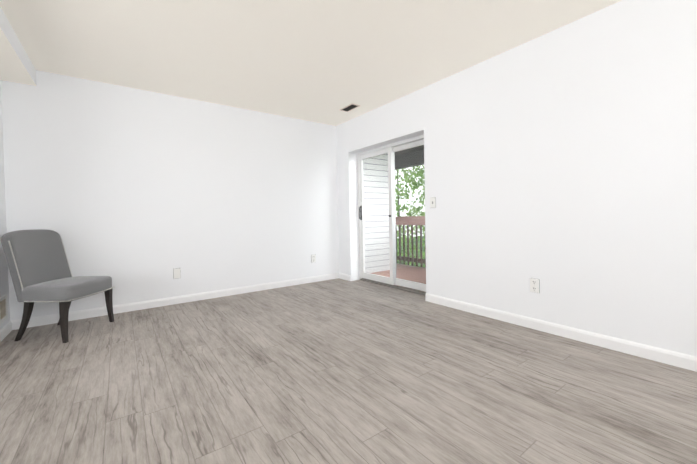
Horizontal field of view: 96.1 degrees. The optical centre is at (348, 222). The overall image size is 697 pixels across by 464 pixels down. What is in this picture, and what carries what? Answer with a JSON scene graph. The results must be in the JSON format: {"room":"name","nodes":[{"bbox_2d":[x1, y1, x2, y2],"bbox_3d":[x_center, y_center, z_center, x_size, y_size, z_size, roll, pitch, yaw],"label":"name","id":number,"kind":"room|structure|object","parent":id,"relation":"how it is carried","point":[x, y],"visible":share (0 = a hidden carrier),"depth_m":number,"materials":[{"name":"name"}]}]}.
{"room":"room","nodes":[
{"label":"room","id":0,"kind":"room"},
{"bbox_2d":[0,80,9,328],"bbox_3d":[-3.003,-0.224,2.578,0.120,2.440,0.626,-2,1,-36],"label":"wall","id":1,"kind":"structure","parent":0,"point":[4,283],"depth_m":2.80,"materials":[{"name":"paint"}]},
{"bbox_2d":[0,294,7,323],"bbox_3d":[-2.976,0.747,2.694,0.012,0.215,0.235,-2,1,-36],"label":"air vent","id":2,"kind":"object","parent":1,"relation":"in","point":[3,309],"visible":1,"depth_m":2.71,"materials":[{"name":"white"}]},
{"bbox_2d":[0,321,11,341],"bbox_3d":[-2.923,0.950,2.633,0.014,0.088,0.640,-2,1,-36],"label":"baseboard","id":3,"kind":"structure","parent":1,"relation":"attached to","point":[5,330],"depth_m":2.73,"materials":[{"name":"white wood"}]},
{"bbox_2d":[1,70,338,320],"bbox_3d":[-2.280,-0.256,3.616,5.573,2.440,0.200,-2,1,-36],"label":"wall","id":4,"kind":"structure","parent":0,"point":[136,195],"depth_m":3.60,"materials":[{"name":"paint"}]},
{"bbox_2d":[11,273,338,329],"bbox_3d":[-1.629,0.902,3.963,3.673,0.088,0.014,-2,1,-36],"label":"baseboard","id":5,"kind":"structure","parent":4,"relation":"attached to","point":[72,316],"depth_m":3.61,"materials":[{"name":"white wood"}]},
{"bbox_2d":[173,268,180,278],"bbox_3d":[-2.015,0.601,3.683,0.075,0.119,0.010,-2,1,-36],"label":"electrical outlet","id":6,"kind":"object","parent":4,"relation":"attached to","point":[176,273],"visible":1,"depth_m":3.68,"materials":[{"name":"white plastic"}]},
{"bbox_2d":[311,254,315,262],"bbox_3d":[-0.528,0.551,4.766,0.075,0.119,0.012,-2,1,-36],"label":"electrical outlet","id":7,"kind":"object","parent":4,"relation":"attached to","point":[313,258],"visible":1,"depth_m":4.76,"materials":[{"name":"white plastic"}]},
{"bbox_2d":[0,0,620,125],"bbox_3d":[-0.217,-1.524,0.730,5.573,0.120,7.286,-2,1,-36],"label":"ceiling","id":8,"kind":"structure","parent":0,"point":[322,61],"depth_m":2.60,"materials":[{"name":"paint"}]},
{"bbox_2d":[340,104,359,111],"bbox_3d":[0.018,-1.526,4.172,0.137,0.008,0.281,-2,1,-36],"label":"ceiling vent","id":9,"kind":"object","parent":8,"relation":"in","point":[350,107],"visible":0.98,"depth_m":4.16,"materials":[{"name":"black metal"}]},
{"bbox_2d":[0,278,696,463],"bbox_3d":[-0.203,1.036,0.751,5.488,0.120,7.286,-2,1,-36],"label":"floor","id":10,"kind":"structure","parent":0,"point":[337,371],"depth_m":1.78,"materials":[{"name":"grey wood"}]},
{"bbox_2d":[0,229,114,342],"bbox_3d":[-2.582,0.522,2.809,0.620,0.925,0.532,-1,1,0],"label":"chair","id":11,"kind":"object","parent":10,"relation":"on","point":[37,260],"visible":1,"depth_m":2.68,"materials":[{"name":"fabric"}]},
{"bbox_2d":[336,0,696,356],"bbox_3d":[1.957,-0.314,2.321,0.250,2.440,6.886,-2,1,-36],"label":"wall","id":12,"kind":"structure","parent":0,"point":[560,163],"depth_m":2.43,"materials":[{"name":"paint"}]},
{"bbox_2d":[339,273,350,280],"bbox_3d":[-0.061,0.854,4.916,0.014,0.088,0.321,-2,1,-36],"label":"baseboard","id":13,"kind":"structure","parent":12,"relation":"attached to","point":[344,276],"depth_m":4.89,"materials":[{"name":"white wood"}]},
{"bbox_2d":[357,135,425,295],"bbox_3d":[0.604,-0.086,4.295,0.119,1.965,1.460,-2,1,-36],"label":"sliding door","id":14,"kind":"structure","parent":12,"relation":"attached to","point":[392,281],"depth_m":4.31,"materials":[{"name":"glass"}]},
{"bbox_2d":[430,197,435,207],"bbox_3d":[0.940,-0.222,3.491,0.019,0.119,0.075,-2,1,-36],"label":"light switch","id":15,"kind":"object","parent":12,"relation":"attached to","point":[432,202],"visible":1,"depth_m":3.49,"materials":[{"name":"white plastic"}]},
{"bbox_2d":[530,278,539,292],"bbox_3d":[1.579,0.536,2.655,0.012,0.119,0.075,-2,1,-36],"label":"electrical outlet","id":16,"kind":"object","parent":12,"relation":"attached to","point":[534,285],"visible":1,"depth_m":2.65,"materials":[{"name":"white plastic"}]},
{"bbox_2d":[425,293,696,371],"bbox_3d":[2.397,0.869,1.545,0.014,0.088,5.105,-2,1,-36],"label":"baseboard","id":17,"kind":"structure","parent":12,"relation":"attached to","point":[678,359],"depth_m":2.38,"materials":[{"name":"white wood"}]},
{"bbox_3d":[-0.250,-0.208,-1.198,0.120,2.440,3.800,-2,1,-36],"label":"wall","id":18,"kind":"structure","parent":0,"visible":0},
{"bbox_2d":[0,7,35,85],"bbox_3d":[-1.087,-1.360,0.096,0.352,0.152,6.886,-2,1,-36],"label":"soffit","id":19,"kind":"structure","parent":18,"relation":"attached to","point":[16,65],"depth_m":2.54,"materials":[{"name":"paint"}]},
{"label":"outside","id":20,"kind":"structure","parent":0,"visible":0},
{"bbox_2d":[395,165,424,266],"bbox_3d":[2.594,-0.366,12.197,8.367,9.826,9.068,-2,1,-36],"label":"trees","id":21,"kind":"object","parent":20,"point":[405,194],"depth_m":10.02,"materials":[{"name":"green plant"}]},
{"bbox_2d":[397,236,424,267],"bbox_3d":[22.341,3.257,22.345,56.073,0.200,70.000,-2,1,-36],"label":"ground","id":22,"kind":"structure","parent":20,"point":[414,251],"depth_m":35.48,"materials":[{"name":"green plant"}]},
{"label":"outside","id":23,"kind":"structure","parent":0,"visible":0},
{"bbox_2d":[363,145,425,291],"bbox_3d":[0.908,-0.312,5.382,1.653,2.917,6.759,-2,1,-36],"label":"deck","id":24,"kind":"object","parent":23,"point":[369,237],"depth_m":5.73,"materials":[{"name":"brown wood"}]}
]}

